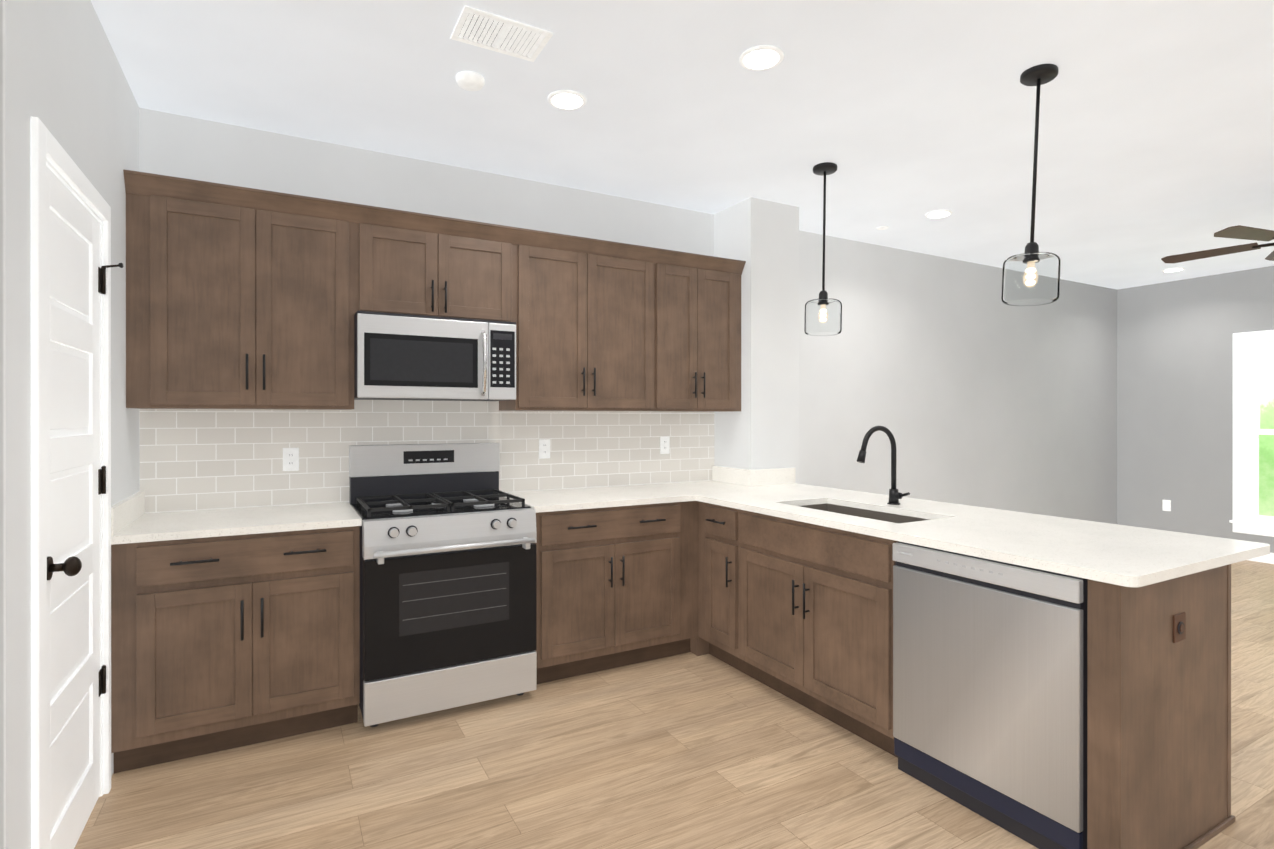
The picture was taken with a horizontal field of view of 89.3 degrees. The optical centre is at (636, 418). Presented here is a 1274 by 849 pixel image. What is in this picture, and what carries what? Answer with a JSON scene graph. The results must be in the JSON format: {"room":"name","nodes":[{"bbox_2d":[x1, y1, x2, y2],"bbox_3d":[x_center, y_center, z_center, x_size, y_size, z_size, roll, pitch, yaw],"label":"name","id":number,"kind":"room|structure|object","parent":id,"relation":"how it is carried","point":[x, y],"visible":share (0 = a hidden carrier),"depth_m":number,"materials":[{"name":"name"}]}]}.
{"room":"kitchen","nodes":[
{"label":"kitchen","id":0,"kind":"room"},
{"bbox_2d":[0,0,43,848],"bbox_3d":[-2.885,-0.024,0.793,3.175,2.740,0.170,0,0,-29],"label":"wall","id":1,"kind":"structure","parent":0,"point":[21,21],"depth_m":1.55,"materials":[{"name":"grey paint"}]},
{"bbox_2d":[44,0,143,776],"bbox_3d":[-1.961,-0.026,2.257,0.140,2.740,1.383,0,0,-29],"label":"wall","id":2,"kind":"structure","parent":0,"point":[91,108],"depth_m":2.35,"materials":[{"name":"grey paint"}]},
{"bbox_2d":[30,116,110,848],"bbox_3d":[-1.783,0.289,1.954,0.157,2.110,0.801,0,0,-29],"label":"door frame","id":3,"kind":"structure","parent":2,"relation":"attached to","point":[49,152],"depth_m":1.68,"materials":[{"name":"white paint"}]},
{"bbox_2d":[46,166,123,848],"bbox_3d":[-1.725,0.321,2.007,0.110,2.023,0.687,0,0,-29],"label":"door","id":4,"kind":"structure","parent":2,"relation":"in","point":[76,474],"depth_m":2.00,"materials":[{"name":"white paint"}]},
{"bbox_2d":[144,109,1119,524],"bbox_3d":[0.073,-0.028,4.263,12.010,2.740,0.140,0,0,-29],"label":"wall","id":5,"kind":"structure","parent":0,"point":[1077,399],"depth_m":5.34,"materials":[{"name":"grey paint"}]},
{"bbox_2d":[123,169,354,409],"bbox_3d":[-1.774,-0.522,2.954,0.859,0.960,0.358,0,0,-29],"label":"upper cabinet","id":6,"kind":"object","parent":5,"relation":"attached to","point":[238,297],"visible":1,"depth_m":2.81,"materials":[{"name":"brown wood"}]},
{"bbox_2d":[140,400,713,512],"bbox_3d":[-0.853,-0.035,3.664,3.157,0.925,0.008,0,0,-29],"label":"tile backsplash","id":7,"kind":"structure","parent":5,"relation":"attached to","point":[199,459],"depth_m":3.37,"materials":[{"name":"white tile"}]},
{"bbox_2d":[283,448,298,470],"bbox_3d":[-1.707,0.203,3.182,0.070,0.114,0.007,0,0,-29],"label":"outlet","id":8,"kind":"object","parent":7,"relation":"attached to","point":[290,459],"visible":1,"depth_m":3.18,"materials":[{"name":"white plastic"}]},
{"bbox_2d":[539,439,549,458],"bbox_3d":[-0.547,0.182,3.824,0.070,0.114,0.007,0,0,-29],"label":"outlet","id":9,"kind":"object","parent":7,"relation":"attached to","point":[544,448],"visible":1,"depth_m":3.82,"materials":[{"name":"white plastic"}]},
{"bbox_2d":[660,436,669,453],"bbox_3d":[0.183,0.177,4.228,0.070,0.114,0.007,0,0,-29],"label":"outlet","id":10,"kind":"object","parent":7,"relation":"attached to","point":[664,444],"visible":1,"depth_m":4.23,"materials":[{"name":"white plastic"}]},
{"bbox_2d":[354,204,517,321],"bbox_3d":[-1.053,-0.750,3.353,0.789,0.505,0.358,0,0,-29],"label":"upper cabinet","id":11,"kind":"object","parent":5,"relation":"attached to","point":[411,263],"visible":0.98,"depth_m":3.21,"materials":[{"name":"brown wood"}]},
{"bbox_2d":[354,311,515,400],"bbox_3d":[-1.038,-0.296,3.305,0.758,0.402,0.436,0,0,-29],"label":"microwave","id":12,"kind":"object","parent":11,"relation":"attached to","point":[397,356],"visible":1,"depth_m":3.14,"materials":[{"name":"metal"}]},
{"bbox_2d":[499,228,657,410],"bbox_3d":[-0.333,-0.523,3.751,0.855,0.960,0.358,0,0,-29],"label":"upper cabinet","id":13,"kind":"object","parent":5,"relation":"attached to","point":[584,313],"visible":1,"depth_m":3.60,"materials":[{"name":"brown wood"}]},
{"bbox_2d":[654,248,745,411],"bbox_3d":[0.327,-0.523,4.116,0.654,0.960,0.358,0,0,-29],"label":"upper cabinet","id":14,"kind":"object","parent":5,"relation":"attached to","point":[697,332],"visible":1,"depth_m":3.97,"materials":[{"name":"brown wood"}]},
{"bbox_2d":[74,560,1273,848],"bbox_3d":[2.042,1.376,0.703,12.010,0.060,8.280,0,0,-29],"label":"floor","id":15,"kind":"structure","parent":0,"point":[690,750],"depth_m":2.39,"materials":[{"name":"brown wood"}]},
{"bbox_2d":[111,526,359,773],"bbox_3d":[-1.703,0.901,2.821,0.851,0.884,0.662,0,0,-29],"label":"base cabinet","id":16,"kind":"object","parent":15,"relation":"on","point":[221,643],"visible":0.98,"depth_m":2.55,"materials":[{"name":"brown wood"}]},
{"bbox_2d":[111,491,361,544],"bbox_3d":[-1.705,0.393,2.829,0.856,0.132,0.646,0,0,-29],"label":"countertop","id":17,"kind":"structure","parent":16,"relation":"on","point":[130,523],"depth_m":2.68,"materials":[{"name":"stone"}]},
{"bbox_2d":[349,443,536,726],"bbox_3d":[-0.959,0.741,3.162,0.766,1.204,0.730,0,0,-29],"label":"range","id":18,"kind":"object","parent":15,"relation":"on","point":[448,577],"visible":0.98,"depth_m":2.93,"materials":[{"name":"metal"}]},
{"bbox_2d":[535,501,702,683],"bbox_3d":[-0.228,0.900,3.656,0.980,0.884,0.627,0,0,-29],"label":"base cabinet","id":19,"kind":"object","parent":15,"relation":"on","point":[617,587],"depth_m":3.37,"materials":[{"name":"brown wood"}]},
{"bbox_2d":[505,484,694,512],"bbox_3d":[-0.252,0.443,3.631,0.922,0.030,0.648,0,0,-29],"label":"countertop","id":20,"kind":"structure","parent":19,"relation":"on","point":[628,495],"depth_m":3.53,"materials":[{"name":"stone"}]},
{"bbox_2d":[703,640,708,654],"bbox_3d":[0.434,0.900,4.035,0.546,0.884,0.606,0,0,-29],"label":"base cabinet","id":21,"kind":"object","parent":15,"relation":"on","point":[705,644],"depth_m":3.66,"materials":[{"name":"brown wood"}]},
{"bbox_2d":[712,466,762,473],"bbox_3d":[0.494,0.392,4.044,0.360,0.132,0.648,0,0,-29],"label":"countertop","id":22,"kind":"structure","parent":21,"relation":"on","point":[722,470],"depth_m":4.28,"materials":[{"name":"stone"}]},
{"bbox_2d":[698,501,749,675],"bbox_3d":[0.676,0.900,3.610,0.662,0.884,0.364,0,0,-29],"label":"base cabinet","id":23,"kind":"object","parent":15,"relation":"on","point":[718,578],"visible":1,"depth_m":3.45,"materials":[{"name":"brown wood"}]},
{"bbox_2d":[739,503,929,757],"bbox_3d":[0.996,0.901,3.031,0.662,0.884,0.959,0,0,-29],"label":"base cabinet","id":24,"kind":"object","parent":15,"relation":"on","point":[815,618],"visible":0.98,"depth_m":2.80,"materials":[{"name":"brown wood"}]},
{"bbox_2d":[651,468,1269,586],"bbox_3d":[1.091,0.393,3.174,0.940,0.132,2.748,0,0,-29],"label":"countertop","id":25,"kind":"structure","parent":24,"relation":"on","point":[1125,555],"depth_m":2.42,"materials":[{"name":"stone"}]},
{"bbox_2d":[800,503,928,522],"bbox_3d":[1.045,0.560,3.053,0.368,0.200,0.758,0,0,-29],"label":"sink basin","id":26,"kind":"object","parent":25,"relation":"in","point":[881,516],"visible":0.04,"depth_m":3.24,"materials":[{"name":"metal"}]},
{"bbox_2d":[857,426,909,504],"bbox_3d":[1.197,0.233,3.135,0.283,0.392,0.122,0,0,-29],"label":"faucet","id":27,"kind":"object","parent":25,"relation":"on","point":[895,495],"visible":1,"depth_m":3.19,"materials":[{"name":"black metal"}]},
{"bbox_2d":[893,541,1087,848],"bbox_3d":[1.403,0.908,2.324,0.620,0.872,0.658,0,0,-29],"label":"dishwasher","id":28,"kind":"object","parent":15,"relation":"on","point":[989,690],"visible":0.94,"depth_m":2.11,"materials":[{"name":"metal"}]},
{"bbox_2d":[1087,564,1234,848],"bbox_3d":[1.114,0.901,2.980,0.731,0.884,2.310,0,0,-29],"label":"peninsula end panel","id":29,"kind":"object","parent":15,"relation":"on","point":[1158,715],"visible":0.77,"depth_m":1.92,"materials":[{"name":"brown wood"}]},
{"bbox_2d":[91,0,1273,289],"bbox_3d":[2.042,-1.434,0.699,12.010,0.080,8.280,0,0,-29],"label":"ceiling","id":30,"kind":"structure","parent":0,"point":[1155,130],"depth_m":2.87,"materials":[{"name":"white paint"}]},
{"bbox_2d":[456,71,484,90],"bbox_3d":[-0.685,-1.380,2.651,0.116,0.032,0.116,0,0,-29],"label":"smoke detector","id":31,"kind":"object","parent":30,"relation":"attached to","point":[470,81],"visible":1,"depth_m":2.62,"materials":[{"name":"white plastic"}]},
{"bbox_2d":[451,5,552,61],"bbox_3d":[-0.492,-1.392,2.349,0.320,0.008,0.210,0,0,-29],"label":"ceiling vent","id":32,"kind":"object","parent":30,"relation":"in","point":[490,31],"visible":1,"depth_m":2.34,"materials":[{"name":"white plastic"}]},
{"bbox_2d":[547,90,586,109],"bbox_3d":[-0.307,-1.392,2.829,0.170,0.008,0.170,0,0,-29],"label":"recessed light","id":33,"kind":"object","parent":30,"relation":"in","point":[566,99],"visible":1,"depth_m":2.81,"materials":[{"name":"white plastic"}]},
{"bbox_2d":[739,45,783,70],"bbox_3d":[0.481,-1.391,2.499,0.170,0.008,0.170,0,0,-29],"label":"recessed light","id":34,"kind":"object","parent":30,"relation":"in","point":[760,57],"visible":1,"depth_m":2.48,"materials":[{"name":"white plastic"}]},
{"bbox_2d":[804,162,841,335],"bbox_3d":[1.035,-0.932,3.588,0.202,0.931,0.201,0,0,-29],"label":"pendant light","id":35,"kind":"object","parent":30,"relation":"hanging from","point":[824,169],"visible":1,"depth_m":3.58,"materials":[{"name":"clear glass"}]},
{"bbox_2d":[876,226,888,229],"bbox_3d":[1.803,-1.394,4.738,0.084,0.008,0.084,0,0,-29],"label":"recessed light","id":36,"kind":"object","parent":30,"relation":"attached to","point":[882,227],"visible":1,"depth_m":4.73,"materials":[{"name":"white plastic"}]},
{"bbox_2d":[925,210,951,217],"bbox_3d":[2.063,-1.394,4.413,0.170,0.008,0.170,0,0,-29],"label":"recessed light","id":37,"kind":"object","parent":30,"relation":"in","point":[938,213],"visible":1,"depth_m":4.40,"materials":[{"name":"white plastic"}]},
{"bbox_2d":[1001,64,1060,305],"bbox_3d":[1.588,-0.931,2.604,0.205,0.935,0.203,0,0,-29],"label":"pendant light","id":38,"kind":"object","parent":30,"relation":"hanging from","point":[1038,76],"visible":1,"depth_m":2.60,"materials":[{"name":"clear glass"}]},
{"bbox_2d":[1162,267,1184,271],"bbox_3d":[5.051,-1.396,6.077,0.170,0.008,0.170,0,0,-29],"label":"recessed light","id":39,"kind":"object","parent":30,"relation":"in","point":[1173,269],"visible":1,"depth_m":6.04,"materials":[{"name":"white plastic"}]},
{"bbox_2d":[1161,225,1273,262],"bbox_3d":[4.010,-1.173,3.977,1.273,0.450,1.251,0,0,-29],"label":"ceiling fan","id":40,"kind":"object","parent":30,"relation":"hanging from","point":[1244,232],"visible":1,"depth_m":4.10,"materials":[{"name":"brown wood"}]},
{"bbox_2d":[712,197,803,483],"bbox_3d":[0.802,-0.028,4.352,0.403,2.740,0.390,0,0,-29],"label":"wall","id":41,"kind":"structure","parent":0,"point":[767,432],"depth_m":4.19,"materials":[{"name":"grey paint"}]},
{"bbox_2d":[1120,266,1273,552],"bbox_3d":[7.236,-0.028,3.573,0.140,2.740,7.980,0,0,-29],"label":"wall","id":42,"kind":"structure","parent":0,"point":[1176,337],"depth_m":6.52,"materials":[{"name":"grey paint"}]},
{"bbox_2d":[1162,500,1170,510],"bbox_3d":[5.453,0.899,6.645,0.007,0.114,0.070,0,0,-29],"label":"outlet","id":43,"kind":"object","parent":42,"relation":"attached to","point":[1166,505],"visible":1,"depth_m":6.64,"materials":[{"name":"white plastic"}]},
{"bbox_2d":[1229,330,1273,536],"bbox_3d":[6.028,0.140,5.711,0.185,1.900,1.160,0,0,-29],"label":"window","id":44,"kind":"structure","parent":42,"relation":"in","point":[1247,432],"depth_m":6.10,"materials":[{"name":"white paint"}]},
{"bbox_2d":[1248,553,1273,563],"bbox_3d":[7.167,1.293,3.536,0.017,0.100,8.000,0,0,-29],"label":"baseboard","id":45,"kind":"structure","parent":42,"relation":"attached to","point":[1268,558],"depth_m":5.96,"materials":[{"name":"white paint"}]},
{"label":"outside","id":46,"kind":"structure","parent":0,"visible":0},
{"bbox_2d":[1259,348,1273,515],"bbox_3d":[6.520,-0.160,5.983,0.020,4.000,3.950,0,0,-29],"label":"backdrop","id":47,"kind":"structure","parent":46,"point":[1266,456],"depth_m":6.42,"materials":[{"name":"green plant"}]}
]}

